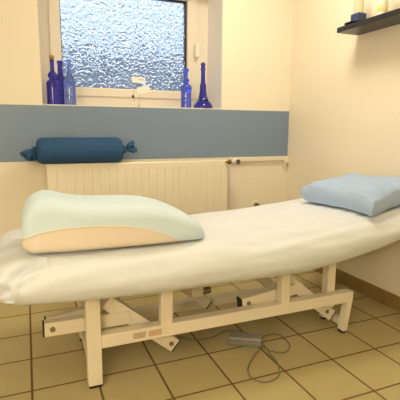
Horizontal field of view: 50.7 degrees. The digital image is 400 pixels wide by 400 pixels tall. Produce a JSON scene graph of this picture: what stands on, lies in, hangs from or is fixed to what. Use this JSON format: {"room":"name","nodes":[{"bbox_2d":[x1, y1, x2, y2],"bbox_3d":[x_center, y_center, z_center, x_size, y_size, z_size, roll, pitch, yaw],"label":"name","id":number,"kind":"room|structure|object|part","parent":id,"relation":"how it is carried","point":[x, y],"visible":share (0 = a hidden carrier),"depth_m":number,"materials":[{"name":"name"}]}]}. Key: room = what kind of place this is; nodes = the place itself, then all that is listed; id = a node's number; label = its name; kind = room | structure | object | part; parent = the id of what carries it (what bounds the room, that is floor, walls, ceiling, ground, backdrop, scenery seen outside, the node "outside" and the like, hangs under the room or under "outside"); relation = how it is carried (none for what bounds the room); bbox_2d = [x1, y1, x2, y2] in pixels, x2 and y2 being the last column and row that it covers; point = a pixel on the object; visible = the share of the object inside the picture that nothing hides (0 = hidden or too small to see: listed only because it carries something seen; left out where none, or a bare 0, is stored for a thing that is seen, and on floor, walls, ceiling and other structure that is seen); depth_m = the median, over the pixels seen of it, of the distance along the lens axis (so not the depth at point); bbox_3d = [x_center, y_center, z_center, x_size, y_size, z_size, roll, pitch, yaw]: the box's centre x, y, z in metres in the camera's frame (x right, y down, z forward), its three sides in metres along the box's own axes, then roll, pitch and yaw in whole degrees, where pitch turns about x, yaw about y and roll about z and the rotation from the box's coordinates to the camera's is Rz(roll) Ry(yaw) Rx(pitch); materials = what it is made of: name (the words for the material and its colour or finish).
{"room":"massage therapy room","nodes":[
{"label":"massage therapy room","id":0,"kind":"room"},
{"bbox_2d":[0,0,293,236],"bbox_3d":[-1.012,-0.708,2.763,3.842,2.500,0.360,-4,10,-22],"label":"wall","id":1,"kind":"structure","parent":0,"point":[257,34],"depth_m":3.04,"materials":[{"name":"beige paint"}]},
{"bbox_2d":[36,0,222,109],"bbox_3d":[-0.471,-1.088,2.914,1.224,0.894,0.354,-4,10,-22],"label":"window","id":2,"kind":"structure","parent":1,"relation":"in","point":[107,43],"depth_m":3.03,"materials":[{"name":"beige plastic"}]},
{"bbox_2d":[46,55,60,104],"bbox_3d":[-0.923,-0.751,2.644,0.081,0.305,0.081,-4,10,-22],"label":"bottle","id":3,"kind":"object","parent":2,"relation":"on","point":[52,85],"visible":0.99,"depth_m":2.62,"materials":[{"name":"blue glass"}]},
{"bbox_2d":[56,61,64,104],"bbox_3d":[-0.902,-0.752,2.729,0.073,0.284,0.073,-4,10,-22],"label":"bottle","id":4,"kind":"object","parent":2,"relation":"on","point":[60,77],"visible":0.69,"depth_m":2.70,"materials":[{"name":"blue glass"}]},
{"bbox_2d":[63,60,75,104],"bbox_3d":[-0.833,-0.747,2.693,0.076,0.283,0.076,-4,10,-22],"label":"bottle","id":5,"kind":"object","parent":2,"relation":"on","point":[69,84],"visible":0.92,"depth_m":2.67,"materials":[{"name":"blue glass"}]},
{"bbox_3d":[-0.526,-1.124,3.017,0.902,0.647,0.006,-4,10,-22],"label":"pane","id":6,"kind":"part","parent":2,"relation":"part of","materials":[{"name":"clear glass"}]},
{"bbox_3d":[-0.457,-0.644,2.949,1.224,0.007,0.267,-4,10,-22],"label":"sill","id":7,"kind":"part","parent":2,"relation":"part of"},
{"bbox_2d":[131,76,149,106],"bbox_3d":[-0.404,-0.737,2.873,0.134,0.204,0.038,-4,10,-22],"label":"card holder","id":8,"kind":"object","parent":2,"relation":"on","point":[144,89],"visible":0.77,"depth_m":2.87,"materials":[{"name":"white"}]},
{"bbox_2d":[180,68,191,107],"bbox_3d":[-0.099,-0.790,2.985,0.083,0.275,0.083,-4,10,-22],"label":"bottle","id":9,"kind":"object","parent":2,"relation":"on","point":[186,88],"visible":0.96,"depth_m":2.96,"materials":[{"name":"blue glass"}]},
{"bbox_3d":[-0.023,-1.119,3.148,0.031,0.105,0.036,-4,10,-22],"label":"handle","id":10,"kind":"part","parent":2,"relation":"part of","materials":[{"name":"beige plastic"}]},
{"bbox_2d":[193,62,212,107],"bbox_3d":[0.022,-0.825,3.040,0.142,0.324,0.142,-4,10,-22],"label":"bottle","id":11,"kind":"object","parent":2,"relation":"on","point":[202,102],"visible":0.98,"depth_m":3.02,"materials":[{"name":"blue glass"}]},
{"bbox_2d":[46,158,240,214],"bbox_3d":[-0.338,0.032,2.875,1.311,0.612,0.174,-4,10,-22],"label":"radiator","id":12,"kind":"object","parent":1,"relation":"attached to","point":[192,187],"visible":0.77,"depth_m":2.84,"materials":[{"name":"beige metal"}]},
{"bbox_2d":[20,137,136,163],"bbox_3d":[-0.746,-0.311,2.647,0.714,0.161,0.162,-4,10,-22],"label":"bolster cushion","id":13,"kind":"object","parent":12,"relation":"on","point":[57,150],"visible":1,"depth_m":2.58,"materials":[{"name":"blue fabric"}]},
{"bbox_2d":[46,159,224,164],"bbox_3d":[-0.382,-0.255,2.824,1.223,0.005,0.082,-4,10,-22],"label":"grille","id":14,"kind":"object","parent":12,"relation":"attached to","point":[209,161],"depth_m":2.84,"materials":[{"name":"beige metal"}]},
{"bbox_2d":[0,104,288,161],"bbox_3d":[-0.947,-0.416,2.641,3.540,0.344,0.002,-4,10,-22],"label":"wall panel","id":15,"kind":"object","parent":1,"relation":"attached to","point":[156,133],"depth_m":2.90,"materials":[{"name":"blue paint"}]},
{"bbox_2d":[251,200,258,206],"bbox_3d":[0.438,0.037,3.269,0.072,0.072,0.046,-4,10,-22],"label":"outlet","id":16,"kind":"object","parent":1,"relation":"attached to","point":[254,202],"visible":0.74,"depth_m":3.27,"materials":[{"name":"beige plastic"}]},
{"bbox_2d":[231,156,288,167],"bbox_3d":[0.464,-0.283,3.236,0.500,0.093,0.027,-4,10,-22],"label":"pipe","id":17,"kind":"object","parent":1,"relation":"attached to","point":[284,159],"depth_m":3.23,"materials":[{"name":"beige metal"}]},
{"bbox_2d":[0,270,399,399],"bbox_3d":[-0.298,0.872,1.241,3.842,0.100,4.250,-4,10,-22],"label":"floor","id":18,"kind":"structure","parent":0,"point":[321,362],"depth_m":1.88,"materials":[{"name":"beige tile"}]},
{"bbox_2d":[42,263,352,388],"bbox_3d":[0.111,0.374,2.099,1.956,0.600,0.646,-4,10,-22],"label":"frame","id":19,"kind":"object","parent":18,"relation":"on","point":[87,319],"visible":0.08,"depth_m":1.83,"materials":[{"name":"beige metal"}]},
{"bbox_3d":[-0.510,0.488,1.810,0.286,0.086,0.040,-4,10,-22],"label":"link arm","id":20,"kind":"part","parent":19,"relation":"part of","materials":[{"name":"beige metal"}]},
{"bbox_3d":[-0.567,0.472,2.034,0.045,0.398,0.045,-4,10,-22],"label":"leg","id":21,"kind":"part","parent":19,"relation":"part of","materials":[{"name":"beige metal"}]},
{"bbox_3d":[-0.450,0.490,1.697,0.334,0.060,0.040,-4,10,-22],"label":"link arm","id":22,"kind":"part","parent":19,"relation":"part of","materials":[{"name":"beige metal"}]},
{"bbox_3d":[-0.421,0.535,1.661,0.055,0.398,0.055,-4,10,-22],"label":"leg","id":23,"kind":"part","parent":19,"relation":"part of","materials":[{"name":"beige metal"}]},
{"bbox_3d":[-0.250,0.523,1.790,0.329,0.292,0.040,-4,10,-22],"label":"link arm","id":24,"kind":"part","parent":19,"relation":"part of","materials":[{"name":"beige metal"}]},
{"bbox_3d":[-0.021,0.445,2.077,0.060,0.057,0.060,-4,10,-22],"label":"motor","id":25,"kind":"part","parent":19,"relation":"part of","materials":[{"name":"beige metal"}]},
{"bbox_3d":[-0.083,0.446,2.176,0.303,0.269,0.035,-4,10,-22],"label":"link arm","id":26,"kind":"part","parent":19,"relation":"part of","materials":[{"name":"beige metal"}]},
{"bbox_3d":[0.022,0.555,2.291,1.257,0.046,0.047,-4,10,-22],"label":"rail","id":27,"kind":"part","parent":19,"relation":"part of","materials":[{"name":"beige metal"}]},
{"bbox_2d":[0,198,399,305],"bbox_3d":[0.108,0.160,2.058,2.059,0.266,0.758,-4,10,-22],"label":"fitted sheet","id":28,"kind":"object","parent":19,"relation":"on","point":[297,235],"visible":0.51,"depth_m":1.70,"materials":[{"name":"white fabric"}]},
{"bbox_2d":[21,190,204,253],"bbox_3d":[-0.353,0.057,1.728,0.710,0.205,0.342,-4,10,-22],"label":"pillow","id":29,"kind":"object","parent":28,"relation":"on","point":[51,221],"visible":1,"depth_m":1.57,"materials":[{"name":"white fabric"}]},
{"bbox_2d":[301,173,399,215],"bbox_3d":[0.851,-0.048,2.262,0.390,0.166,0.475,-5,11,-31],"label":"pillow","id":30,"kind":"object","parent":28,"relation":"on","point":[370,196],"visible":1,"depth_m":2.13,"materials":[{"name":"blue fabric"}]},
{"bbox_3d":[0.183,0.518,1.906,1.249,0.054,0.050,-4,10,-22],"label":"rail","id":31,"kind":"part","parent":19,"relation":"part of","materials":[{"name":"beige metal"}]},
{"bbox_3d":[0.329,0.423,2.343,0.313,0.275,0.035,-4,10,-22],"label":"link arm","id":32,"kind":"part","parent":19,"relation":"part of","materials":[{"name":"beige metal"}]},
{"bbox_3d":[0.321,0.453,2.007,0.296,0.090,0.046,-4,10,-22],"label":"link arm","id":33,"kind":"part","parent":19,"relation":"part of","materials":[{"name":"beige metal"}]},
{"bbox_3d":[0.526,0.473,2.103,0.354,0.304,0.040,-4,10,-22],"label":"link arm","id":34,"kind":"part","parent":19,"relation":"part of","materials":[{"name":"beige metal"}]},
{"bbox_3d":[0.736,0.584,2.144,0.049,0.154,0.043,-4,10,-22],"label":"leg","id":35,"kind":"part","parent":19,"relation":"part of","materials":[{"name":"beige metal"}]},
{"bbox_2d":[175,330,289,382],"bbox_3d":[0.195,0.667,2.038,0.391,0.043,0.616,-8,13,-42],"label":"switch","id":36,"kind":"object","parent":18,"relation":"on","point":[240,338],"visible":0.98,"depth_m":2.00,"materials":[{"name":"grey plastic"}]},
{"bbox_2d":[286,0,399,295],"bbox_3d":[1.465,-0.498,1.602,0.150,2.500,3.700,-4,10,-22],"label":"wall","id":37,"kind":"structure","parent":0,"point":[344,111],"depth_m":2.71,"materials":[{"name":"beige paint"}]},
{"bbox_2d":[313,267,399,311],"bbox_3d":[1.386,0.697,1.770,0.009,0.088,3.665,-4,10,-22],"label":"baseboard","id":38,"kind":"structure","parent":37,"relation":"attached to","point":[389,299],"depth_m":2.60,"materials":[{"name":"brown wood"}]},
{"bbox_2d":[337,8,399,34],"bbox_3d":[1.086,-0.929,2.055,0.164,0.029,1.048,-4,10,-22],"label":"wall shelf","id":39,"kind":"object","parent":37,"relation":"attached to","point":[391,18],"visible":1,"depth_m":2.31,"materials":[{"name":"black paint"}]},
{"bbox_2d":[344,20,360,24],"bbox_3d":[0.915,-1.018,2.447,0.153,0.014,0.153,-4,10,-22],"label":"dish","id":40,"kind":"object","parent":39,"relation":"on","point":[349,22],"visible":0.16,"depth_m":2.40,"materials":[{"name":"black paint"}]},
{"bbox_2d":[350,0,365,20],"bbox_3d":[0.916,-1.121,2.428,0.060,0.209,0.068,-4,10,-22],"label":"candle","id":41,"kind":"object","parent":40,"relation":"on","point":[359,14],"visible":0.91,"depth_m":2.41,"materials":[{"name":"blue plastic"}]},
{"bbox_2d":[376,0,388,14],"bbox_3d":[0.982,-1.075,2.261,0.059,0.204,0.059,-4,10,-22],"label":"lotion bottle","id":42,"kind":"object","parent":39,"relation":"on","point":[382,5],"visible":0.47,"depth_m":2.25,"materials":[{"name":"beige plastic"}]}
]}

